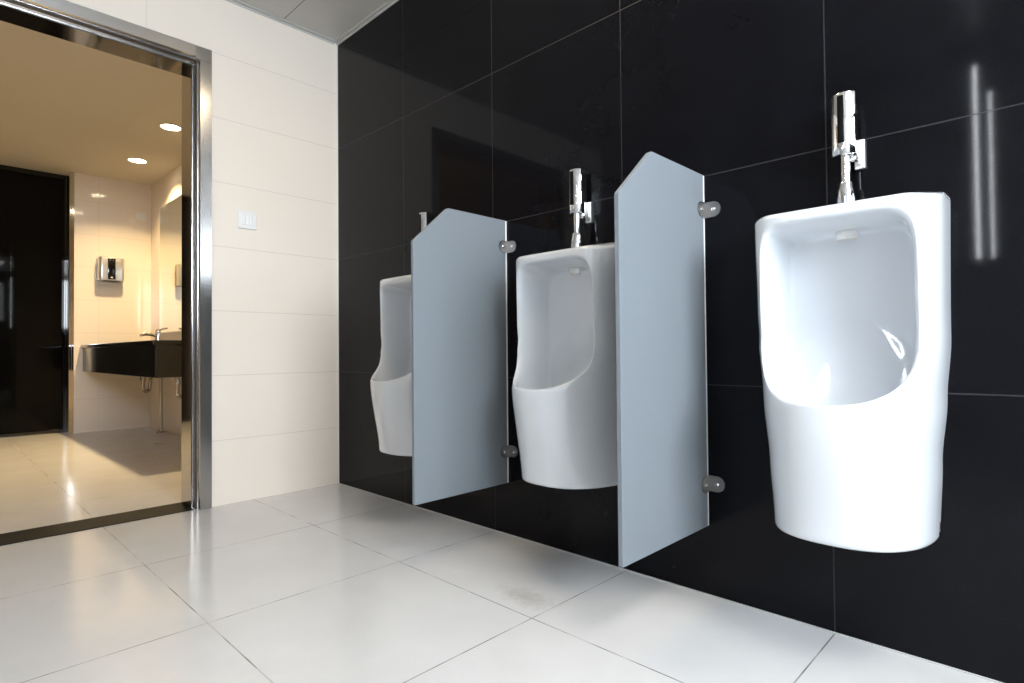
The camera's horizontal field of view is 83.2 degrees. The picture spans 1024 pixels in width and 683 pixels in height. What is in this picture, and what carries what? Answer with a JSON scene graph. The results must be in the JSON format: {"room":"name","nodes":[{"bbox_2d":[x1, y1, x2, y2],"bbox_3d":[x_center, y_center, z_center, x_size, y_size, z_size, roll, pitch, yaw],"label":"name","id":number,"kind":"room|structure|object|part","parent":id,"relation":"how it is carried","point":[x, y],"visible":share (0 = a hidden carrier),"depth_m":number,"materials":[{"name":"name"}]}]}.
{"room":"public restroom","nodes":[
{"label":"public restroom","id":0,"kind":"room"},
{"bbox_2d":[0,20,181,185],"bbox_3d":[-3.276,-1.602,3.685,3.750,0.100,2.450,-1,-1,44],"label":"ceiling","id":1,"kind":"structure","parent":0,"point":[66,107],"depth_m":3.88,"materials":[{"name":"paint"}]},
{"bbox_2d":[126,158,147,163],"bbox_3d":[-3.173,-1.528,4.888,0.156,0.006,0.156,-1,-1,44],"label":"recessed light","id":2,"kind":"object","parent":1,"relation":"in","point":[134,160],"visible":1,"depth_m":4.88,"materials":[{"name":"white plastic"}]},
{"bbox_2d":[158,123,181,131],"bbox_3d":[-2.470,-1.547,4.177,0.156,0.006,0.156,-1,-1,44],"label":"recessed light","id":3,"kind":"object","parent":1,"relation":"in","point":[166,126],"visible":0.98,"depth_m":4.18,"materials":[{"name":"white plastic"}]},
{"bbox_2d":[65,172,150,433],"bbox_3d":[-4.486,-0.398,4.849,0.350,2.445,2.450,-1,-1,44],"label":"wall","id":4,"kind":"structure","parent":0,"point":[106,224],"depth_m":5.36,"materials":[{"name":"beige tile"}]},
{"bbox_2d":[0,164,65,437],"bbox_3d":[-4.513,-0.347,4.841,0.060,2.344,1.220,-1,-1,44],"label":"door","id":5,"kind":"structure","parent":4,"relation":"in","point":[32,202],"depth_m":5.10,"materials":[{"name":"black glass"}]},
{"bbox_3d":[-4.510,0.811,4.817,0.055,0.027,1.205,-1,-1,44],"label":"frame","id":6,"kind":"part","parent":5,"relation":"part of","materials":[{"name":"black metal"}]},
{"bbox_3d":[-4.530,-1.499,4.857,0.055,0.041,1.205,-1,-1,44],"label":"frame","id":7,"kind":"part","parent":5,"relation":"part of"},
{"bbox_3d":[-4.093,-0.344,5.273,0.060,2.344,0.015,-1,-1,44],"label":"frame","id":8,"kind":"part","parent":5,"relation":"part of","materials":[{"name":"metal"}]},
{"bbox_2d":[65,172,73,433],"bbox_3d":[-3.995,-0.346,5.213,0.166,2.344,0.036,-1,-1,44],"label":"trim","id":9,"kind":"structure","parent":4,"relation":"attached to","point":[69,345],"depth_m":5.16,"materials":[{"name":"metal"}]},
{"bbox_2d":[97,256,123,281],"bbox_3d":[-3.704,-0.660,5.331,0.109,0.219,0.198,-1,-1,44],"label":"dryer","id":10,"kind":"object","parent":4,"relation":"attached to","point":[109,269],"visible":1,"depth_m":5.28,"materials":[{"name":"silver metal"}]},
{"bbox_2d":[136,212,145,220],"bbox_3d":[-3.569,-1.197,5.555,0.010,0.072,0.086,-1,-1,44],"label":"socket plate","id":11,"kind":"object","parent":4,"relation":"attached to","point":[139,216],"visible":1,"depth_m":5.55,"materials":[{"name":"white plastic"}]},
{"bbox_2d":[66,0,337,506],"bbox_3d":[-1.857,-0.482,2.297,0.180,2.479,2.450,-1,-1,44],"label":"wall","id":12,"kind":"structure","parent":0,"point":[275,379],"depth_m":2.84,"materials":[{"name":"beige tile"}]},
{"bbox_2d":[0,502,193,545],"bbox_3d":[-1.892,0.755,2.243,0.178,0.004,1.145,-1,-1,44],"label":"trim","id":13,"kind":"structure","parent":12,"relation":"attached to","point":[8,538],"depth_m":2.38,"materials":[{"name":"stone"}]},
{"bbox_2d":[0,0,211,509],"bbox_3d":[-1.893,-0.293,2.253,0.202,2.099,1.280,-1,-1,44],"label":"door frame","id":14,"kind":"structure","parent":12,"relation":"in","point":[62,19],"depth_m":2.62,"materials":[{"name":"metal"}]},
{"bbox_3d":[-1.834,-1.313,2.205,0.014,0.062,1.280,-1,-1,44],"label":"corner plate","id":15,"kind":"part","parent":14,"relation":"part of","materials":[{"name":"metal"}]},
{"bbox_2d":[238,210,255,229],"bbox_3d":[-1.269,-0.580,2.767,0.012,0.086,0.086,-1,-1,44],"label":"light switch","id":16,"kind":"object","parent":12,"relation":"attached to","point":[246,219],"visible":1,"depth_m":2.76,"materials":[{"name":"white plastic"}]},
{"bbox_2d":[226,0,335,44],"bbox_3d":[-1.802,-1.617,2.240,0.020,0.014,2.430,-1,-1,44],"label":"trim","id":17,"kind":"structure","parent":12,"relation":"attached to","point":[236,2],"depth_m":2.90,"materials":[{"name":"grey metal"}]},
{"bbox_2d":[239,0,388,40],"bbox_3d":[-0.008,-1.720,0.443,5.100,0.100,2.550,-1,-1,44],"label":"ceiling","id":18,"kind":"structure","parent":0,"point":[332,19],"depth_m":2.84,"materials":[{"name":"white paint"}]},
{"bbox_2d":[0,427,995,682],"bbox_3d":[-1.396,0.804,1.768,9.030,0.120,2.550,-1,-1,44],"label":"floor","id":19,"kind":"structure","parent":0,"point":[336,583],"depth_m":1.62,"materials":[{"name":"tile"}]},
{"bbox_2d":[140,377,165,432],"bbox_3d":[-3.198,0.438,5.141,0.072,0.760,0.200,-1,-1,44],"label":"trap","id":20,"kind":"object","parent":19,"relation":"on","point":[142,379],"visible":0.79,"depth_m":5.17,"materials":[{"name":"silver metal"}]},
{"bbox_2d":[174,377,180,397],"bbox_3d":[-2.502,0.420,4.465,0.072,0.760,0.200,-1,-1,44],"label":"trap","id":21,"kind":"object","parent":19,"relation":"on","point":[177,381],"visible":0.26,"depth_m":4.40,"materials":[{"name":"silver metal"}]},
{"bbox_2d":[151,0,1023,682],"bbox_3d":[-0.477,-0.435,2.748,9.030,2.615,0.120,-1,-1,44],"label":"wall","id":22,"kind":"structure","parent":0,"point":[487,108],"depth_m":1.60,"materials":[{"name":"black tile"}]},
{"bbox_2d":[81,340,181,377],"bbox_3d":[-2.870,0.135,4.596,2.299,0.238,0.554,-1,-1,44],"label":"countertop","id":23,"kind":"structure","parent":22,"relation":"attached to","point":[149,358],"depth_m":3.91,"materials":[{"name":"black stone"}]},
{"bbox_2d":[139,327,167,339],"bbox_3d":[-3.105,-0.048,4.997,0.208,0.145,0.065,0,-1,-36],"label":"faucet","id":24,"kind":"object","parent":23,"relation":"on","point":[157,335],"visible":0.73,"depth_m":5.00,"materials":[{"name":"silver metal"}]},
{"bbox_3d":[-3.131,-0.053,4.964,0.025,0.039,0.130,-1,-1,44],"label":"spout","id":25,"kind":"part","parent":24,"relation":"part of","materials":[{"name":"silver metal"}]},
{"bbox_2d":[160,195,181,333],"bbox_3d":[-2.578,-0.674,4.696,1.950,1.173,0.016,-1,-1,44],"label":"wall mirror","id":26,"kind":"object","parent":22,"relation":"attached to","point":[170,213],"visible":0.13,"depth_m":5.13,"materials":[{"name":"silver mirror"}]},
{"bbox_2d":[336,46,338,483],"bbox_3d":[-0.938,-0.419,3.108,0.006,2.365,0.006,-1,-1,44],"label":"trim","id":27,"kind":"structure","parent":22,"relation":"attached to","point":[336,46],"depth_m":3.10,"materials":[{"name":"black metal"}]},
{"bbox_2d":[335,0,398,45],"bbox_3d":[0.838,-1.655,1.384,5.000,0.014,0.020,-1,-1,44],"label":"trim","id":28,"kind":"structure","parent":22,"relation":"attached to","point":[389,3],"depth_m":2.91,"materials":[{"name":"grey metal"}]},
{"bbox_2d":[370,275,411,455],"bbox_3d":[-0.435,0.083,2.409,0.377,0.776,0.300,-1,-1,44],"label":"urinal","id":29,"kind":"object","parent":22,"relation":"attached to","point":[391,382],"visible":0.5,"depth_m":2.42,"materials":[{"name":"white ceramic"}]},
{"bbox_2d":[419,212,432,232],"bbox_3d":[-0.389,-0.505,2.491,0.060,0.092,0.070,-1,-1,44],"label":"valve","id":30,"kind":"object","parent":22,"relation":"attached to","point":[425,218],"visible":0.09,"depth_m":2.46,"materials":[{"name":"silver metal"}]},
{"bbox_2d":[411,208,517,504],"bbox_3d":[-0.156,0.037,2.039,0.059,1.001,0.443,-1,-1,44],"label":"partition","id":31,"kind":"object","parent":22,"relation":"attached to","point":[459,331],"depth_m":2.03,"materials":[{"name":"plastic"}]},
{"bbox_2d":[512,242,617,488],"bbox_3d":[0.151,0.068,1.840,0.377,0.776,0.300,-1,-1,44],"label":"urinal","id":32,"kind":"object","parent":22,"relation":"attached to","point":[564,390],"visible":0.98,"depth_m":1.75,"materials":[{"name":"white ceramic"}]},
{"bbox_2d":[569,168,592,247],"bbox_3d":[0.205,-0.432,1.909,0.060,0.266,0.124,-1,-1,44],"label":"valve","id":33,"kind":"object","parent":22,"relation":"attached to","point":[579,207],"visible":0.94,"depth_m":1.88,"materials":[{"name":"silver metal"}]},
{"bbox_2d":[614,152,724,567],"bbox_3d":[0.417,0.022,1.483,0.059,1.001,0.443,-1,-1,44],"label":"partition","id":34,"kind":"object","parent":22,"relation":"attached to","point":[661,211],"depth_m":1.47,"materials":[{"name":"grey plastic"}]},
{"bbox_2d":[339,483,1002,682],"bbox_3d":[0.866,0.715,1.347,4.994,0.004,0.004,-1,-1,44],"label":"baseboard","id":35,"kind":"structure","parent":22,"relation":"attached to","point":[853,638],"depth_m":1.58,"materials":[{"name":"tile"}]},
{"bbox_2d":[831,91,865,203],"bbox_3d":[0.726,-0.426,1.297,0.060,0.284,0.273,-1,-1,44],"label":"valve","id":36,"kind":"object","parent":22,"relation":"attached to","point":[846,146],"visible":0.91,"depth_m":1.26,"materials":[{"name":"silver metal"}]},
{"bbox_2d":[755,192,950,552],"bbox_3d":[0.725,0.053,1.283,0.377,0.776,0.300,-1,-1,44],"label":"urinal","id":37,"kind":"object","parent":22,"relation":"attached to","point":[854,297],"visible":1,"depth_m":1.24,"materials":[{"name":"white ceramic"}]}
]}

